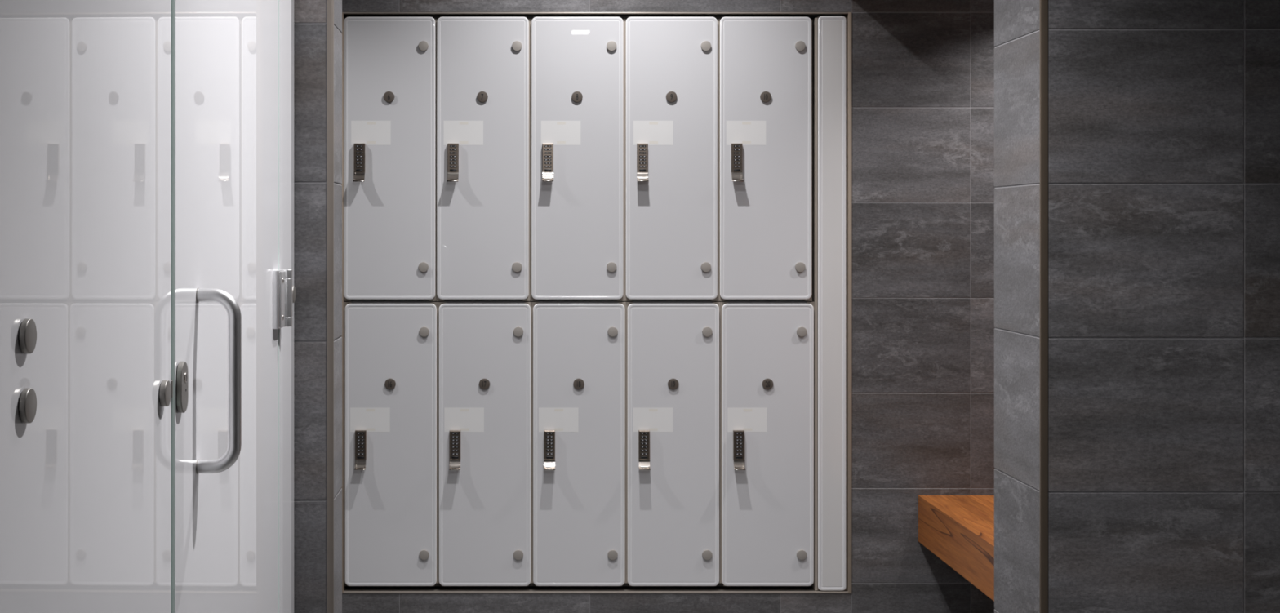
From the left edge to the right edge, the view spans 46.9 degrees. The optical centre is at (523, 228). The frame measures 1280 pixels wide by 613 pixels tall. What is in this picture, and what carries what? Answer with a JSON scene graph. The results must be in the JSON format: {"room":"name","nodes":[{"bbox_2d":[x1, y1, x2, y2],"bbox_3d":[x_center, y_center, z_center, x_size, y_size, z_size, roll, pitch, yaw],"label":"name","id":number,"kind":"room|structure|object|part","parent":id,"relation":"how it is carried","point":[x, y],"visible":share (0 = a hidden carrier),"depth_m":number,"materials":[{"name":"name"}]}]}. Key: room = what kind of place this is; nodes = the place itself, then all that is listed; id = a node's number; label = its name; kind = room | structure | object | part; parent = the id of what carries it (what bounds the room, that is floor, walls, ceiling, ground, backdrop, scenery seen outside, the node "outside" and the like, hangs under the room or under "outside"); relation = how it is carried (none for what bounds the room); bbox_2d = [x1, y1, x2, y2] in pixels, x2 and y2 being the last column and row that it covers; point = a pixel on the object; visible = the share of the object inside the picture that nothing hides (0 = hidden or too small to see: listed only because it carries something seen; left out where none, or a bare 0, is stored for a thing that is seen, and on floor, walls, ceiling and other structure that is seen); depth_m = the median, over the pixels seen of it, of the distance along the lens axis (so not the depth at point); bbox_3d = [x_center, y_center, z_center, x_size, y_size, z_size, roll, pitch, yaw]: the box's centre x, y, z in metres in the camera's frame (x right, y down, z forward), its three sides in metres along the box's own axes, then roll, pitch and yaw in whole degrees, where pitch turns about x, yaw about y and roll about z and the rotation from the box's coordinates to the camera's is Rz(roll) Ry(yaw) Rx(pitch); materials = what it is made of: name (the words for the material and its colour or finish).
{"room":"changing room","nodes":[
{"label":"changing room","id":0,"kind":"room"},
{"bbox_2d":[293,0,342,612],"bbox_3d":[-1.329,-0.060,2.834,1.941,2.700,0.140,0,0,0],"label":"wall","id":1,"kind":"structure","parent":0,"point":[309,15],"depth_m":2.76,"materials":[{"name":"stone"}]},
{"bbox_2d":[326,0,333,612],"bbox_3d":[-0.364,-0.060,2.766,0.012,2.700,0.007,0,0,0],"label":"trim","id":2,"kind":"structure","parent":1,"relation":"attached to","point":[330,3],"depth_m":2.76,"materials":[{"name":"beige metal"}]},
{"bbox_2d":[342,0,994,612],"bbox_3d":[0.000,-0.060,4.675,4.600,2.700,0.120,0,0,0],"label":"wall","id":3,"kind":"structure","parent":0,"point":[922,71],"depth_m":4.62,"materials":[{"name":"tile"}]},
{"bbox_2d":[343,300,438,586],"bbox_3d":[-0.418,0.682,4.841,0.297,0.901,0.516,0,0,0],"label":"locker","id":4,"kind":"object","parent":3,"relation":"attached to","point":[391,347],"visible":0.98,"depth_m":4.62,"materials":[{"name":"white glass"}]},
{"bbox_2d":[343,16,436,301],"bbox_3d":[-0.423,-0.222,4.841,0.295,0.901,0.516,0,0,0],"label":"locker","id":5,"kind":"object","parent":4,"relation":"on","point":[390,62],"visible":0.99,"depth_m":4.62,"materials":[{"name":"white glass"}]},
{"bbox_2d":[438,300,532,586],"bbox_3d":[-0.121,0.682,4.841,0.296,0.901,0.516,0,0,0],"label":"locker","id":6,"kind":"object","parent":3,"relation":"attached to","point":[485,347],"visible":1,"depth_m":4.62,"materials":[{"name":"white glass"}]},
{"bbox_2d":[436,16,529,301],"bbox_3d":[-0.127,-0.222,4.841,0.295,0.901,0.516,0,0,0],"label":"locker","id":7,"kind":"object","parent":6,"relation":"on","point":[483,62],"visible":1,"depth_m":4.62,"materials":[{"name":"white glass"}]},
{"bbox_2d":[531,300,626,586],"bbox_3d":[0.176,0.682,4.841,0.296,0.901,0.516,0,0,0],"label":"locker","id":8,"kind":"object","parent":3,"relation":"attached to","point":[579,347],"visible":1,"depth_m":4.62,"materials":[{"name":"white glass"}]},
{"bbox_2d":[529,16,624,301],"bbox_3d":[0.170,-0.222,4.841,0.297,0.901,0.516,0,0,0],"label":"locker","id":9,"kind":"object","parent":8,"relation":"on","point":[577,63],"visible":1,"depth_m":4.62,"materials":[{"name":"white glass"}]},
{"bbox_2d":[341,12,851,593],"bbox_3d":[0.230,0.234,4.639,1.607,1.829,0.052,0,0,0],"label":"trim","id":10,"kind":"structure","parent":3,"relation":"attached to","point":[344,590],"depth_m":4.61,"materials":[{"name":"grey metal"}]},
{"bbox_2d":[625,300,719,586],"bbox_3d":[0.473,0.682,4.841,0.297,0.901,0.516,0,0,0],"label":"locker","id":11,"kind":"object","parent":3,"relation":"attached to","point":[673,347],"visible":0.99,"depth_m":4.62,"materials":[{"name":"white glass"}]},
{"bbox_2d":[623,16,718,301],"bbox_3d":[0.467,-0.222,4.841,0.296,0.901,0.516,0,0,0],"label":"locker","id":12,"kind":"object","parent":11,"relation":"on","point":[671,63],"visible":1,"depth_m":4.62,"materials":[{"name":"white glass"}]},
{"bbox_2d":[719,300,813,586],"bbox_3d":[0.770,0.682,4.841,0.297,0.901,0.516,0,0,0],"label":"locker","id":13,"kind":"object","parent":3,"relation":"attached to","point":[766,347],"visible":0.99,"depth_m":4.62,"materials":[{"name":"white glass"}]},
{"bbox_2d":[717,16,812,301],"bbox_3d":[0.764,-0.222,4.841,0.296,0.901,0.516,0,0,0],"label":"locker","id":14,"kind":"object","parent":13,"relation":"on","point":[765,63],"visible":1,"depth_m":4.62,"materials":[{"name":"white glass"}]},
{"bbox_2d":[811,16,846,591],"bbox_3d":[0.969,0.236,4.766,0.101,1.811,0.298,0,0,0],"label":"filler panel","id":15,"kind":"object","parent":3,"relation":"attached to","point":[828,33],"visible":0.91,"depth_m":4.62,"materials":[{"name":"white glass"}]},
{"bbox_2d":[918,495,994,601],"bbox_3d":[1.617,0.912,3.875,0.750,0.146,1.479,0,0,0],"label":"bench","id":16,"kind":"object","parent":3,"relation":"attached to","point":[958,530],"visible":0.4,"depth_m":4.25,"materials":[{"name":"brown wood"}]},
{"bbox_2d":[994,0,1279,612],"bbox_3d":[1.712,-0.060,2.989,1.416,2.700,0.285,0,0,0],"label":"wall","id":17,"kind":"structure","parent":0,"point":[1164,115],"depth_m":2.85,"materials":[{"name":"tile"}]},
{"bbox_2d":[1039,0,1048,612],"bbox_3d":[1.011,-0.060,2.848,0.014,2.700,0.007,0,0,0],"label":"trim","id":18,"kind":"structure","parent":17,"relation":"attached to","point":[1043,4],"depth_m":2.85,"materials":[{"name":"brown metal"}]},
{"bbox_3d":[0.050,1.340,1.358,4.900,0.100,7.915,0,0,0],"label":"floor","id":19,"kind":"structure","parent":0,"visible":0},
{"bbox_2d":[0,0,173,612],"bbox_3d":[-0.456,-0.064,0.299,0.028,2.684,3.000,0,0,1],"label":"glass screen","id":20,"kind":"object","parent":19,"relation":"on","point":[86,384],"visible":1,"depth_m":1.44,"materials":[{"name":"glass"}]},
{"bbox_3d":[-0.428,0.153,1.266,0.006,0.030,0.030,0,0,0],"label":"clamp knob","id":21,"kind":"part","parent":20,"relation":"part of","materials":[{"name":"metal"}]},
{"bbox_3d":[-0.428,0.093,1.266,0.006,0.030,0.030,0,0,0],"label":"clamp knob","id":22,"kind":"part","parent":20,"relation":"part of","materials":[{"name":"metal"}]},
{"bbox_3d":[-0.424,0.195,1.738,0.008,0.031,0.031,0,0,0],"label":"lock knob","id":23,"kind":"part","parent":20,"relation":"part of","materials":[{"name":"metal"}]},
{"bbox_2d":[171,0,292,612],"bbox_3d":[-0.405,-0.064,2.199,0.069,2.680,0.799,0,0,0],"label":"door","id":24,"kind":"structure","parent":19,"relation":"on","point":[224,53],"depth_m":2.08,"materials":[{"name":"glass"}]},
{"bbox_3d":[-0.424,0.197,1.824,0.008,0.064,0.037,0,0,0],"label":"lock plate","id":25,"kind":"part","parent":24,"relation":"part of","materials":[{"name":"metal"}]},
{"bbox_3d":[-0.400,0.200,1.927,0.058,0.243,0.018,0,0,0],"label":"handle","id":26,"kind":"part","parent":24,"relation":"part of","materials":[{"name":"metal"}]},
{"bbox_3d":[-0.418,0.122,2.557,0.022,0.100,0.084,0,0,0],"label":"hinge","id":27,"kind":"part","parent":24,"relation":"part of","materials":[{"name":"silver metal"}]},
{"bbox_2d":[278,0,295,612],"bbox_3d":[-0.431,-0.064,2.667,0.026,2.684,0.192,0,0,0],"label":"door frame","id":28,"kind":"structure","parent":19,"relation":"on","point":[286,7],"depth_m":2.67,"materials":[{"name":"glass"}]},
{"bbox_3d":[-0.424,0.120,2.678,0.012,0.032,0.032,0,0,0],"label":"clamp knob","id":29,"kind":"part","parent":28,"relation":"part of","materials":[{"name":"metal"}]}
]}

